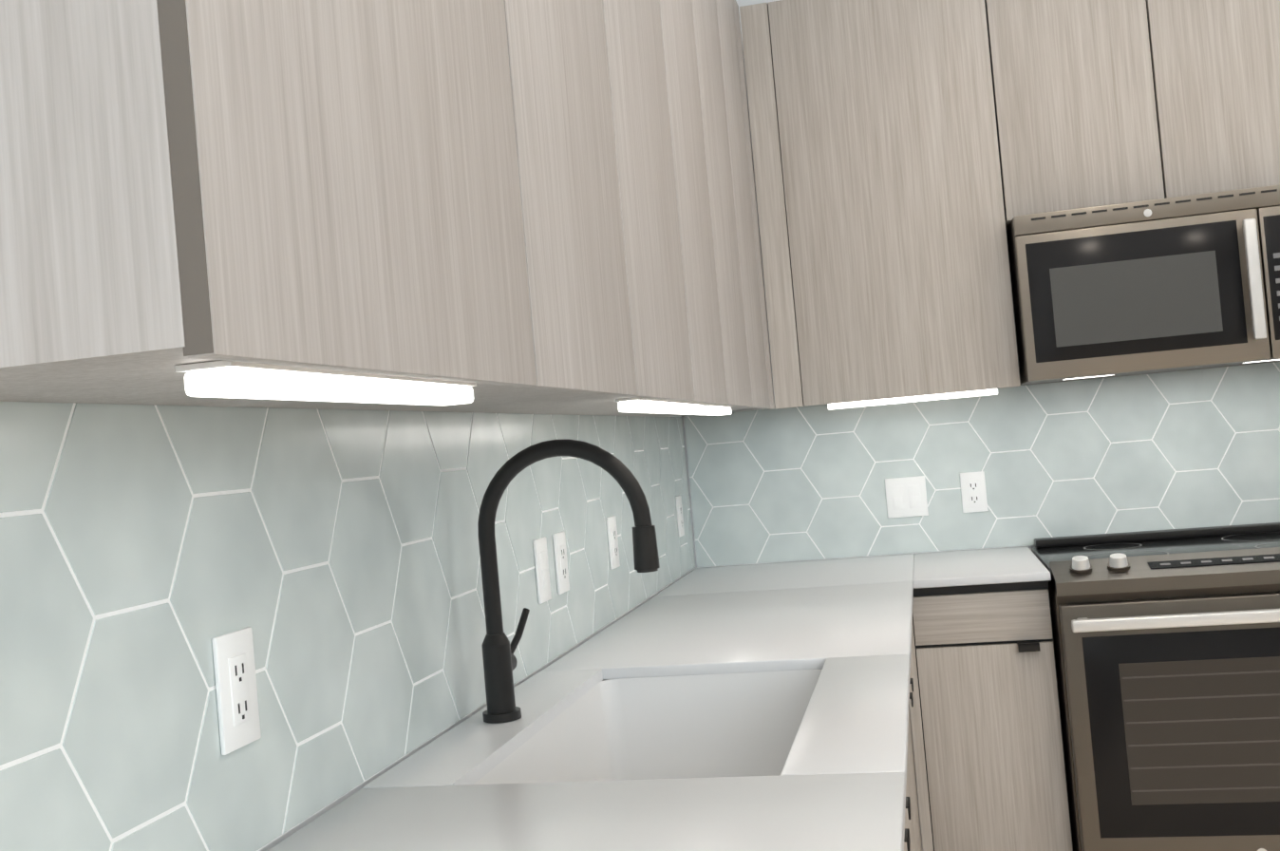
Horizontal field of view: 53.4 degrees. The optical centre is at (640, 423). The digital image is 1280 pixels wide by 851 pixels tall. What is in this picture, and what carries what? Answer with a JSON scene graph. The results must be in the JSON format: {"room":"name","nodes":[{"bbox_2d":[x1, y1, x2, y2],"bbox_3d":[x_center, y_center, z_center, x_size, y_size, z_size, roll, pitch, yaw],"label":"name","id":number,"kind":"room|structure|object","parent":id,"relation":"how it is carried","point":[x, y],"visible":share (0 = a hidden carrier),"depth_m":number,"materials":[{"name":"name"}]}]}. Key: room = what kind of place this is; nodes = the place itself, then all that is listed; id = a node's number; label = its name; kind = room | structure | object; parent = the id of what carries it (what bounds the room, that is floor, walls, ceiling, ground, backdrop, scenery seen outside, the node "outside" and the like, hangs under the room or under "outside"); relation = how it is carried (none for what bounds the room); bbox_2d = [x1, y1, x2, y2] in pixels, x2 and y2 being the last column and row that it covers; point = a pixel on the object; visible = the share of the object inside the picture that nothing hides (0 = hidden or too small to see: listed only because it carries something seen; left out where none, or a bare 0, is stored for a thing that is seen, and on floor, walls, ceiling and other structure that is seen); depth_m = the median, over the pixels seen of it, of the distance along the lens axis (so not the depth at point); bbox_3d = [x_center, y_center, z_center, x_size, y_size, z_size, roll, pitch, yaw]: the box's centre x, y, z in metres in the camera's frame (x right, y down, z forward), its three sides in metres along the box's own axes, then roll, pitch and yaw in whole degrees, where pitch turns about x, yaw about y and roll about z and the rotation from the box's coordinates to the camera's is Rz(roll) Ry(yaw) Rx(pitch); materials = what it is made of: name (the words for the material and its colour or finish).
{"room":"kitchen","nodes":[
{"label":"kitchen","id":0,"kind":"room"},
{"bbox_2d":[259,414,694,850],"bbox_3d":[-0.654,-0.014,0.558,0.100,2.850,7.000,-5,-1,12],"label":"wall","id":1,"kind":"structure","parent":0,"point":[308,821],"depth_m":1.71,"materials":[{"name":"white paint"}]},
{"bbox_2d":[0,0,558,410],"bbox_3d":[-0.372,-0.582,1.060,0.312,1.108,0.620,-5,-1,12],"label":"upper cabinet","id":2,"kind":"object","parent":1,"relation":"attached to","point":[490,205],"depth_m":0.82,"materials":[{"name":"brown wood"}]},
{"bbox_2d":[0,401,710,850],"bbox_3d":[-0.176,0.207,2.313,0.030,0.461,3.155,-5,-1,12],"label":"tile backsplash","id":3,"kind":"structure","parent":1,"relation":"attached to","point":[148,554],"depth_m":1.36,"materials":[{"name":"blue tile"}]},
{"bbox_2d":[211,626,261,754],"bbox_3d":[-0.406,0.269,1.285,0.008,0.116,0.070,-5,-1,12],"label":"electrical outlet","id":4,"kind":"object","parent":3,"relation":"attached to","point":[236,689],"visible":1,"depth_m":1.28,"materials":[{"name":"white plastic"}]},
{"bbox_2d":[532,536,551,603],"bbox_3d":[-0.177,0.268,2.326,0.009,0.116,0.070,-5,-1,12],"label":"light switch","id":5,"kind":"object","parent":3,"relation":"attached to","point":[542,572],"visible":1,"depth_m":2.31,"materials":[{"name":"white plastic"}]},
{"bbox_2d":[552,530,569,594],"bbox_3d":[-0.150,0.268,2.450,0.008,0.116,0.070,-5,-1,12],"label":"electrical outlet","id":6,"kind":"object","parent":3,"relation":"attached to","point":[561,562],"visible":1,"depth_m":2.44,"materials":[{"name":"white plastic"}]},
{"bbox_2d":[606,515,620,569],"bbox_3d":[-0.059,0.268,2.864,0.008,0.116,0.070,-5,-1,12],"label":"electrical outlet","id":7,"kind":"object","parent":3,"relation":"attached to","point":[612,539],"visible":1,"depth_m":2.85,"materials":[{"name":"white plastic"}]},
{"bbox_2d":[675,495,684,537],"bbox_3d":[0.117,0.268,3.665,0.008,0.116,0.070,-5,-1,12],"label":"electrical outlet","id":8,"kind":"object","parent":3,"relation":"attached to","point":[680,517],"visible":1,"depth_m":3.65,"materials":[{"name":"white plastic"}]},
{"bbox_2d":[404,0,649,414],"bbox_3d":[-0.255,-0.583,1.596,0.312,1.108,0.478,-5,-1,12],"label":"upper cabinet","id":9,"kind":"object","parent":1,"relation":"attached to","point":[575,65],"depth_m":1.62,"materials":[{"name":"brown wood"}]},
{"bbox_2d":[535,0,706,414],"bbox_3d":[-0.153,-0.583,2.058,0.312,1.108,0.468,-5,-1,12],"label":"upper cabinet","id":10,"kind":"object","parent":1,"relation":"attached to","point":[670,314],"depth_m":2.10,"materials":[{"name":"brown wood"}]},
{"bbox_2d":[596,0,736,416],"bbox_3d":[-0.061,-0.583,2.480,0.312,1.108,0.396,-5,-1,12],"label":"upper cabinet","id":11,"kind":"object","parent":1,"relation":"attached to","point":[687,46],"depth_m":2.54,"materials":[{"name":"brown wood"}]},
{"bbox_2d":[653,0,759,416],"bbox_3d":[0.025,-0.583,2.870,0.312,1.108,0.402,-5,-1,12],"label":"upper cabinet","id":12,"kind":"object","parent":1,"relation":"attached to","point":[714,38],"depth_m":2.95,"materials":[{"name":"brown wood"}]},
{"bbox_2d":[695,0,774,415],"bbox_3d":[0.119,-0.584,3.295,0.312,1.108,0.470,-5,-1,12],"label":"upper cabinet","id":13,"kind":"object","parent":1,"relation":"attached to","point":[756,290],"depth_m":3.32,"materials":[{"name":"brown wood"}]},
{"bbox_2d":[680,0,1035,850],"bbox_3d":[2.177,-0.208,3.468,4.200,2.850,0.100,-5,-1,12],"label":"wall","id":14,"kind":"structure","parent":0,"point":[745,2],"depth_m":3.82,"materials":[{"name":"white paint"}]},
{"bbox_2d":[739,0,1020,409],"bbox_3d":[0.672,-0.627,3.576,0.650,1.108,0.311,-5,-1,12],"label":"upper cabinet","id":15,"kind":"object","parent":14,"relation":"attached to","point":[912,159],"depth_m":3.42,"materials":[{"name":"brown wood"}]},
{"bbox_2d":[698,361,1279,566],"bbox_3d":[1.175,0.114,3.629,2.053,0.461,0.005,-5,-1,12],"label":"tile backsplash","id":16,"kind":"structure","parent":14,"relation":"attached to","point":[1193,448],"depth_m":3.66,"materials":[{"name":"blue tile"}]},
{"bbox_2d":[884,475,928,518],"bbox_3d":[0.778,0.215,3.713,0.116,0.116,0.009,-5,-1,12],"label":"light switch","id":17,"kind":"object","parent":16,"relation":"attached to","point":[906,497],"visible":1,"depth_m":3.71,"materials":[{"name":"white plastic"}]},
{"bbox_2d":[960,470,988,512],"bbox_3d":[0.964,0.198,3.672,0.070,0.116,0.008,-5,-1,12],"label":"electrical outlet","id":18,"kind":"object","parent":16,"relation":"attached to","point":[973,491],"visible":1,"depth_m":3.67,"materials":[{"name":"white plastic"}]},
{"bbox_2d":[990,0,1279,216],"bbox_3d":[1.353,-0.906,3.426,0.790,0.677,0.311,-5,-1,12],"label":"upper cabinet","id":19,"kind":"object","parent":14,"relation":"attached to","point":[1104,102],"depth_m":3.28,"materials":[{"name":"brown wood"}]},
{"bbox_2d":[1006,184,1279,385],"bbox_3d":[1.388,-0.353,3.351,0.766,0.427,0.443,-5,-1,12],"label":"over-the-range microwave","id":20,"kind":"object","parent":19,"relation":"attached to","point":[1170,284],"visible":1,"depth_m":3.19,"materials":[{"name":"silver metal"}]},
{"bbox_3d":[1.566,1.263,0.071,4.400,0.100,7.000,-5,-1,12],"label":"floor","id":21,"kind":"structure","parent":0,"visible":0},
{"bbox_2d":[602,678,917,850],"bbox_3d":[0.086,0.902,1.836,0.606,0.942,0.969,-5,-1,12],"label":"base cabinet","id":22,"kind":"object","parent":21,"relation":"on","point":[912,838],"depth_m":2.49,"materials":[{"name":"brown wood"}]},
{"bbox_2d":[267,553,921,850],"bbox_3d":[0.155,0.518,2.217,0.645,0.217,3.188,-5,-1,12],"label":"countertop","id":23,"kind":"structure","parent":22,"relation":"on","point":[752,707],"depth_m":1.90,"materials":[{"name":"white stone"}]},
{"bbox_2d":[477,438,659,723],"bbox_3d":[-0.101,0.223,1.876,0.282,0.400,0.128,-5,-1,12],"label":"faucet","id":24,"kind":"object","parent":23,"relation":"on","point":[499,659],"visible":1,"depth_m":1.84,"materials":[{"name":"black metal"}]},
{"bbox_2d":[907,677,922,850],"bbox_3d":[0.283,0.902,2.734,0.606,0.942,0.907,-5,-1,12],"label":"base cabinet","id":25,"kind":"object","parent":21,"relation":"on","point":[912,783],"depth_m":2.92,"materials":[{"name":"brown wood"}]},
{"bbox_2d":[909,580,1072,850],"bbox_3d":[0.911,0.859,3.361,0.352,0.942,0.630,-5,-1,12],"label":"base cabinet","id":26,"kind":"object","parent":21,"relation":"on","point":[989,763],"visible":0.88,"depth_m":3.08,"materials":[{"name":"brown wood"}]},
{"bbox_2d":[909,545,1051,587],"bbox_3d":[0.894,0.375,3.356,0.303,0.020,0.645,-5,-1,12],"label":"countertop","id":27,"kind":"structure","parent":26,"relation":"on","point":[1012,564],"depth_m":3.23,"materials":[{"name":"white stone"}]},
{"bbox_2d":[1031,522,1279,850],"bbox_3d":[1.452,0.782,3.168,0.776,0.994,0.739,-5,-1,12],"label":"range","id":28,"kind":"object","parent":21,"relation":"on","point":[1167,649],"visible":0.98,"depth_m":2.91,"materials":[{"name":"silver metal"}]}
]}

